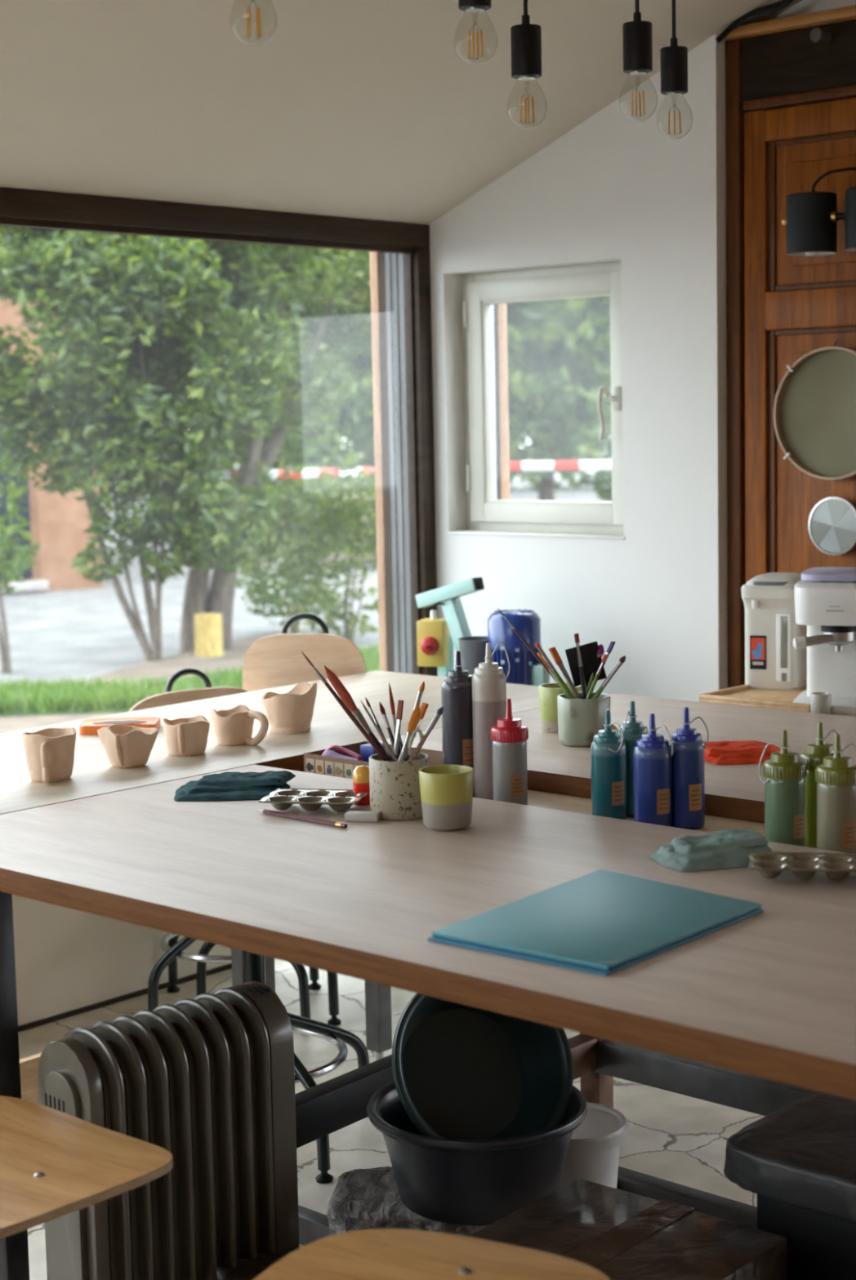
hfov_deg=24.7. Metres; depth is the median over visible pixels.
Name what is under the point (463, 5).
socket
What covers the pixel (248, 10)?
pendant bulb
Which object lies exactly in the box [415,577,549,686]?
equipment
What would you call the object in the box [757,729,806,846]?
squeeze bottle
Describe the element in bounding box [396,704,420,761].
brush
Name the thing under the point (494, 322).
trim
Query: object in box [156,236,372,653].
leafy tree
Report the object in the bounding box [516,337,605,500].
tree
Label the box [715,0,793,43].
cable
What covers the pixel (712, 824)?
plywood board
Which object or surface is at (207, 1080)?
radiator
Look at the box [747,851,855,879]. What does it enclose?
palette
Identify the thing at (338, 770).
picture
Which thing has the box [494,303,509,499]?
trim
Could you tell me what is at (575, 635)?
brush
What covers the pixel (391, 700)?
brush
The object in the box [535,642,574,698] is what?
brush
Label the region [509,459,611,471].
barrier tape
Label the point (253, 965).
stool
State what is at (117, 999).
baseboard
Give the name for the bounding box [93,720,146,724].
tool
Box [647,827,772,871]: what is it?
folded cloth
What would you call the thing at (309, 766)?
picture
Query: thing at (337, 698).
brush
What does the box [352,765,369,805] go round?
glue bottle
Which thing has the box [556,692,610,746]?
pot
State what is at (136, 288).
tree
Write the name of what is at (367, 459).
tree
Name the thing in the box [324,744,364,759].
ribbon
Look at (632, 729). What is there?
squeeze bottle
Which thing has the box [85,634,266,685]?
mound
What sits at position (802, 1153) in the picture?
lid
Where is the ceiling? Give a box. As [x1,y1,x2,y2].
[0,0,801,225]
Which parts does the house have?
sill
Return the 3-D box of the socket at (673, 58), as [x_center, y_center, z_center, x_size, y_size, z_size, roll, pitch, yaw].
[0.408,-0.953,3.241,0.045,0.088,0.045,5,9,42]
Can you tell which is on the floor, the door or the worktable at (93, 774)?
the worktable at (93, 774)
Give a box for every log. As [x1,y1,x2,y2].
[194,613,223,657]
[316,493,375,510]
[318,547,377,566]
[348,510,374,528]
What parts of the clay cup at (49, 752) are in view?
handle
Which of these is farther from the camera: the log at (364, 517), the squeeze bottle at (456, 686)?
the log at (364, 517)
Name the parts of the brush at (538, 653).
handle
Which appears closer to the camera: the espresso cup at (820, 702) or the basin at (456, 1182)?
the basin at (456, 1182)
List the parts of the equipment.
knob, lever, post, motor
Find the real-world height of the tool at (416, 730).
0.124 m
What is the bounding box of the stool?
[240,950,368,1183]
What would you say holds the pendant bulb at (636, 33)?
hanging from the ceiling
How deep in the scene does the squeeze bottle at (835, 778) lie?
2.77 m
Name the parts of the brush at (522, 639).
handle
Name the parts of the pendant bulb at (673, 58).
cord, bulb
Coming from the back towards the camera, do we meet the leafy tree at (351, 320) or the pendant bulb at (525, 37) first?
the leafy tree at (351, 320)
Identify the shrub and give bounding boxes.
[235,462,354,633]
[276,463,378,641]
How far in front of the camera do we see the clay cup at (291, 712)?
3.83 m
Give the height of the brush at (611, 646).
0.174 m
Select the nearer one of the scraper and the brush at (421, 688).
the brush at (421, 688)
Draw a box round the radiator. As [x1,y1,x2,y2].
[37,981,299,1279]
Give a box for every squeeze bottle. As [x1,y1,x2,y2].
[440,650,474,797]
[471,641,510,799]
[489,697,528,804]
[590,709,626,819]
[617,700,648,817]
[632,713,673,826]
[668,706,708,829]
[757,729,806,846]
[799,721,844,848]
[814,733,855,853]
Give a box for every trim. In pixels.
[447,529,624,539]
[493,304,497,499]
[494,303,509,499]
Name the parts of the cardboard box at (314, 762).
plastic strip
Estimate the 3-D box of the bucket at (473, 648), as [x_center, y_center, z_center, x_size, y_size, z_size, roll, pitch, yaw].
[0.129,0.089,4.913,0.106,0.187,0.106,5,9,42]
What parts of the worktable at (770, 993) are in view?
leg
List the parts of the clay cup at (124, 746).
handle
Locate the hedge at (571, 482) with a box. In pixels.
[108,275,611,499]
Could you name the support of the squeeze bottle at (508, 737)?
on the plywood board
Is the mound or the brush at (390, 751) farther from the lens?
the mound
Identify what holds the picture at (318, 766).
attached to the cardboard box at (314, 762)
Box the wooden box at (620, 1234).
[467,1178,786,1279]
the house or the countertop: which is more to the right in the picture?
the countertop
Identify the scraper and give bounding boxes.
[564,641,606,686]
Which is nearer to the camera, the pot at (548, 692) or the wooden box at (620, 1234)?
the wooden box at (620, 1234)
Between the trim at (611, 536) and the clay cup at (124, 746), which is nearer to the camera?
the clay cup at (124, 746)
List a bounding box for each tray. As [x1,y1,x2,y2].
[79,716,160,734]
[697,684,809,712]
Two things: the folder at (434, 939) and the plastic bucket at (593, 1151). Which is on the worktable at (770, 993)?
the folder at (434, 939)
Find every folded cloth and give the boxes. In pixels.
[173,770,295,801]
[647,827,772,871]
[703,740,799,764]
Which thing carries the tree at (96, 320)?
on the ground at (45, 642)
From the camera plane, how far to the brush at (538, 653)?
3.62 m
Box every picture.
[306,762,313,771]
[316,764,321,771]
[326,764,331,773]
[334,766,342,775]
[346,768,351,776]
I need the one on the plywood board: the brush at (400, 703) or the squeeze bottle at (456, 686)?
the squeeze bottle at (456, 686)
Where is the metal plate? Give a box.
[807,496,855,555]
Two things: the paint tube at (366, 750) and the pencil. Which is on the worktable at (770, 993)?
the pencil
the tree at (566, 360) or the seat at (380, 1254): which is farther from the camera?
the tree at (566, 360)
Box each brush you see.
[301,651,388,761]
[324,665,391,761]
[360,701,397,761]
[364,697,392,760]
[378,702,397,759]
[388,682,400,758]
[391,699,403,761]
[395,719,406,760]
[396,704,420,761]
[403,681,424,742]
[405,702,428,758]
[408,706,443,760]
[496,607,561,688]
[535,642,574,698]
[537,652,568,698]
[548,647,580,698]
[573,633,586,698]
[586,644,604,693]
[586,653,605,698]
[590,655,625,698]
[591,640,614,686]
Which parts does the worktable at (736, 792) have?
corner leg, floor rail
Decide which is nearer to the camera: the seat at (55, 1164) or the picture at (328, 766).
the seat at (55, 1164)
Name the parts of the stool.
leg, leg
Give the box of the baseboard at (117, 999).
[17,963,231,1032]
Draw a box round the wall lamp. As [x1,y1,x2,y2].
[781,167,855,256]
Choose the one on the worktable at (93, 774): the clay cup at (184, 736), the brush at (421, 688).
the clay cup at (184, 736)
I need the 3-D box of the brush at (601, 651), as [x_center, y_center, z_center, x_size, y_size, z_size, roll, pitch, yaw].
[0.298,0.094,3.648,0.066,0.172,0.019,-3,7,-14]
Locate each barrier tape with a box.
[217,466,374,480]
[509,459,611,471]
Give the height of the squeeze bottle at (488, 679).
0.268 m
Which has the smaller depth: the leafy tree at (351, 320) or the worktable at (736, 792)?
the worktable at (736, 792)
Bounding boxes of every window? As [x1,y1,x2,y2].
[0,187,437,948]
[462,261,622,534]
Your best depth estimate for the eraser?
2.98 m
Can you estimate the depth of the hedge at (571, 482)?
36.39 m
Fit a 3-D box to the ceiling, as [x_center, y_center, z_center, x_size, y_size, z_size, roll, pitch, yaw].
[-0.172,-1.757,1.076,5.300,2.240,6.900,5,9,42]
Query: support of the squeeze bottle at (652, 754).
on the plywood board
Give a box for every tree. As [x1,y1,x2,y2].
[0,225,306,661]
[0,417,39,674]
[94,320,183,481]
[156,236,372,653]
[170,247,373,545]
[323,251,375,510]
[337,276,598,492]
[506,296,611,501]
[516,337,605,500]
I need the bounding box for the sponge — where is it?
[611,724,617,730]
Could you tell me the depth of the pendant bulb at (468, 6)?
2.68 m
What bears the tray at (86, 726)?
on the worktable at (93, 774)
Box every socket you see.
[457,0,491,11]
[510,14,541,79]
[622,12,652,73]
[660,37,687,94]
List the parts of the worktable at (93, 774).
leg, leg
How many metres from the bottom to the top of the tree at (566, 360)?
4.407 m
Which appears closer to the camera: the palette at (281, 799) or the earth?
the palette at (281, 799)
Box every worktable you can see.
[0,670,611,1060]
[0,764,855,1279]
[377,693,855,1115]
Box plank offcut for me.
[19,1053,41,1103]
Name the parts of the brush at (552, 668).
handle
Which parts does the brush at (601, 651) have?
handle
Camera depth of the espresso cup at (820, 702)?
3.95 m
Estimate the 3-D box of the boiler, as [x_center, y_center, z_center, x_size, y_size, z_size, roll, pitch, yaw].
[0.768,-0.020,4.303,0.132,0.247,0.165,2,7,25]
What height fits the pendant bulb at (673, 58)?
0.748 m
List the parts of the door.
casing, cap trim, moulding, rail, moulding, moulding, panel, panel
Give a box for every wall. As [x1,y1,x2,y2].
[12,251,394,1026]
[427,34,727,701]
[772,0,855,19]
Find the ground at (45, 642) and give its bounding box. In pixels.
[0,445,611,687]
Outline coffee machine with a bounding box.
[792,566,855,715]
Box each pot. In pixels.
[368,751,429,821]
[538,682,581,733]
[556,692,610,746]
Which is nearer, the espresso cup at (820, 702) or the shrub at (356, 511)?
the espresso cup at (820, 702)
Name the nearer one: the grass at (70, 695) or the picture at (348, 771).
the picture at (348, 771)
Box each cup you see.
[22,727,75,783]
[97,724,158,768]
[162,715,209,756]
[211,704,268,746]
[262,681,316,733]
[417,764,473,831]
[809,692,831,714]
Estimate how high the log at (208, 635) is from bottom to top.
0.285 m
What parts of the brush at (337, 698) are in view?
handle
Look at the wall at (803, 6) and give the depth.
4.55 m
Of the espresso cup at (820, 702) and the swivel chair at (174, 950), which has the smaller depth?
the espresso cup at (820, 702)
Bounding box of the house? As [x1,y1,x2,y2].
[0,226,103,594]
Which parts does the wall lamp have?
knob, lamp shade, bulb, knob, arm, lamp shade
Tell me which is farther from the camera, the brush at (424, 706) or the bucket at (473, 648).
the bucket at (473, 648)
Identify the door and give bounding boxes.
[723,4,855,688]
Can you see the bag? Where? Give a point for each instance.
(369, 1198)
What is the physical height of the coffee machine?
0.284 m
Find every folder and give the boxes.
[427,908,762,976]
[431,869,760,969]
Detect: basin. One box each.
[366,1080,587,1226]
[391,992,573,1140]
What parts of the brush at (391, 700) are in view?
handle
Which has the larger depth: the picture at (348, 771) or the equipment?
the equipment
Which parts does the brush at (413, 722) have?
handle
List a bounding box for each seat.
[0,1095,173,1238]
[253,1228,609,1279]
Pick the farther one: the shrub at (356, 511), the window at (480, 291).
the shrub at (356, 511)
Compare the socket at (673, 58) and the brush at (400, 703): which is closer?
the brush at (400, 703)
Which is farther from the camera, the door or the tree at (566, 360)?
the tree at (566, 360)
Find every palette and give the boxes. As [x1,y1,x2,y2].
[258,788,368,812]
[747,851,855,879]
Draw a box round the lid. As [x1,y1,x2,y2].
[723,1091,855,1223]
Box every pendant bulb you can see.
[229,0,276,45]
[453,0,497,65]
[506,0,546,128]
[617,0,656,121]
[656,0,692,139]
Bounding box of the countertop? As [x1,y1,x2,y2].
[697,701,855,716]
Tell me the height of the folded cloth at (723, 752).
0.025 m
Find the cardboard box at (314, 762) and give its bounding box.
[303,741,442,778]
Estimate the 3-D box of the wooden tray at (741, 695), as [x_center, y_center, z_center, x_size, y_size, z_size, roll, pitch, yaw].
[0.783,0.118,4.188,0.271,0.021,0.321,5,9,42]
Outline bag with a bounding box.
[326,1166,486,1236]
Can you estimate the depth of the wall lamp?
4.36 m
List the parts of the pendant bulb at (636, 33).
glass bulb, cord, bulb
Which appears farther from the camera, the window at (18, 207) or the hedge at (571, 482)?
the hedge at (571, 482)
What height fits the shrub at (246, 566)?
1.109 m
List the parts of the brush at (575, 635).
handle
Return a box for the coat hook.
[808,27,831,42]
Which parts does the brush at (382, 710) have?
handle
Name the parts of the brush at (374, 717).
handle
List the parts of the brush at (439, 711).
handle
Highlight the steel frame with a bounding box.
[294,1054,756,1245]
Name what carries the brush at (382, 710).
in the pot at (394, 786)
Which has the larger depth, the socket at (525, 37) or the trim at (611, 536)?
the trim at (611, 536)
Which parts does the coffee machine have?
handle, lid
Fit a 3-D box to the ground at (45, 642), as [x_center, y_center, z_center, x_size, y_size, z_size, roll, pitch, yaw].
[-5.378,-2.486,35.061,95.000,0.001,95.000,5,9,42]
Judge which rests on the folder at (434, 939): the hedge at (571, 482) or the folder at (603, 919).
the folder at (603, 919)
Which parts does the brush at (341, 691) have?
handle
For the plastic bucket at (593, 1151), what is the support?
on the floor
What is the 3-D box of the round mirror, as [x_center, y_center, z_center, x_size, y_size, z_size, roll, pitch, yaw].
[0.939,-0.534,4.519,0.306,0.325,0.039,5,9,42]
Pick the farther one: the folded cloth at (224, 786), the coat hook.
the coat hook
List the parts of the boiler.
spout, control panel, lid, gauge frame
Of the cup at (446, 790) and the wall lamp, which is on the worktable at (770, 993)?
the cup at (446, 790)
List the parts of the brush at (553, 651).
handle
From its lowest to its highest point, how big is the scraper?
0.177 m
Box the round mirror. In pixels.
[773,338,855,479]
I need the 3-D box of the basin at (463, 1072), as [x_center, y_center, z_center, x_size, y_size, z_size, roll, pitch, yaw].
[0.078,0.686,3.188,0.316,0.284,0.215,-4,7,-26]
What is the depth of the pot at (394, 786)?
2.98 m
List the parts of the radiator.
panel, panel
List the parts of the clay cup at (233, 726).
handle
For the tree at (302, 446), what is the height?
4.616 m
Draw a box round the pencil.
[257,808,347,828]
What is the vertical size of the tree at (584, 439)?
4.172 m
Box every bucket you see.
[457,635,488,675]
[559,1102,627,1188]
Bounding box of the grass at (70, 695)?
[0,641,379,713]
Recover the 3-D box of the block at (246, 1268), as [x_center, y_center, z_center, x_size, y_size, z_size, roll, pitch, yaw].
[-0.177,0.982,2.866,0.282,0.128,0.204,-2,7,-8]
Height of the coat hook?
0.032 m
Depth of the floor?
3.79 m
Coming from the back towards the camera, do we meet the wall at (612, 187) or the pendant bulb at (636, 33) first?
the wall at (612, 187)
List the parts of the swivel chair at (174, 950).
leg, leg, backrest, leg, leg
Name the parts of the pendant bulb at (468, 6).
bulb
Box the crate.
[756,1193,855,1279]
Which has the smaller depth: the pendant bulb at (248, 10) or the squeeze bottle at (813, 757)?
the pendant bulb at (248, 10)
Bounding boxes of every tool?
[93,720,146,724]
[407,728,422,759]
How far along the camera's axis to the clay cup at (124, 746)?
3.48 m
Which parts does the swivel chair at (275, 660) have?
leg, backrest, leg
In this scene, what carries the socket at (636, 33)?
attached to the pendant bulb at (636, 33)
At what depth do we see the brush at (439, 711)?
3.02 m
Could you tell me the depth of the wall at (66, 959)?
4.61 m
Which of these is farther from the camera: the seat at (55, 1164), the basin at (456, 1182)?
the basin at (456, 1182)
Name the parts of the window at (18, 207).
pane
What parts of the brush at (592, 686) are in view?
handle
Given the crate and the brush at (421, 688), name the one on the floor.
the crate
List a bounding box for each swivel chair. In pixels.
[128,667,320,1018]
[196,613,366,1026]
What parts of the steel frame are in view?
floor rail, floor rail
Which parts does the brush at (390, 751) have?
handle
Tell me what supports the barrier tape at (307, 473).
attached to the wooden stake
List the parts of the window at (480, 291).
handle, handle plate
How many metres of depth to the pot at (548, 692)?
3.77 m
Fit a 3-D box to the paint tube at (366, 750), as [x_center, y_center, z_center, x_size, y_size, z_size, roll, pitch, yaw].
[-0.100,0.203,3.515,0.035,0.030,0.030,5,9,42]
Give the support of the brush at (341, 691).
in the pot at (394, 786)
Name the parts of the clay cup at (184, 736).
handle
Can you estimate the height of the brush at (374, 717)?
0.165 m
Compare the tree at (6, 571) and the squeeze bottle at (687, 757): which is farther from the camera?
the tree at (6, 571)
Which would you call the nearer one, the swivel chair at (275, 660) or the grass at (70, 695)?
the swivel chair at (275, 660)
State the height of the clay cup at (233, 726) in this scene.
0.070 m
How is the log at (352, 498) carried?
on the log at (364, 517)
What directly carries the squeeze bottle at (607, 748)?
on the plywood board
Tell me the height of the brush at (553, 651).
0.166 m
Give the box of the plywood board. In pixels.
[527,789,806,847]
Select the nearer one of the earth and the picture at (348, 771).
the picture at (348, 771)
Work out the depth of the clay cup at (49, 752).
3.36 m
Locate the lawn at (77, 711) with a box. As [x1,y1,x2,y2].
[0,707,129,715]
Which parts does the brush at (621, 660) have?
handle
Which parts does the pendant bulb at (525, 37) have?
cord, bulb, glass bulb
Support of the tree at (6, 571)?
on the ground at (45, 642)
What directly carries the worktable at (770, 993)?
on the floor
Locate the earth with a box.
[0,711,125,733]
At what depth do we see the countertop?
3.96 m
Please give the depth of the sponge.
3.64 m
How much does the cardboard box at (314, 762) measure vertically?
0.060 m
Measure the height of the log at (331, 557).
0.169 m
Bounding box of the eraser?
[344,810,380,822]
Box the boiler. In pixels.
[740,572,806,690]
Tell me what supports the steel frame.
on the floor
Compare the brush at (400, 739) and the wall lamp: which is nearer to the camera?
the brush at (400, 739)
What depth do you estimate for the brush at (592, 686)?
3.63 m
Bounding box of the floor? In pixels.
[17,958,764,1279]
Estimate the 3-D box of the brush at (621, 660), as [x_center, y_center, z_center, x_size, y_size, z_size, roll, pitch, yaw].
[0.311,0.106,3.634,0.115,0.153,0.012,-1,6,0]
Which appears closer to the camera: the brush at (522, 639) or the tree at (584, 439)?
the brush at (522, 639)
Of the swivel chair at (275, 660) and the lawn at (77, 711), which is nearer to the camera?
the swivel chair at (275, 660)

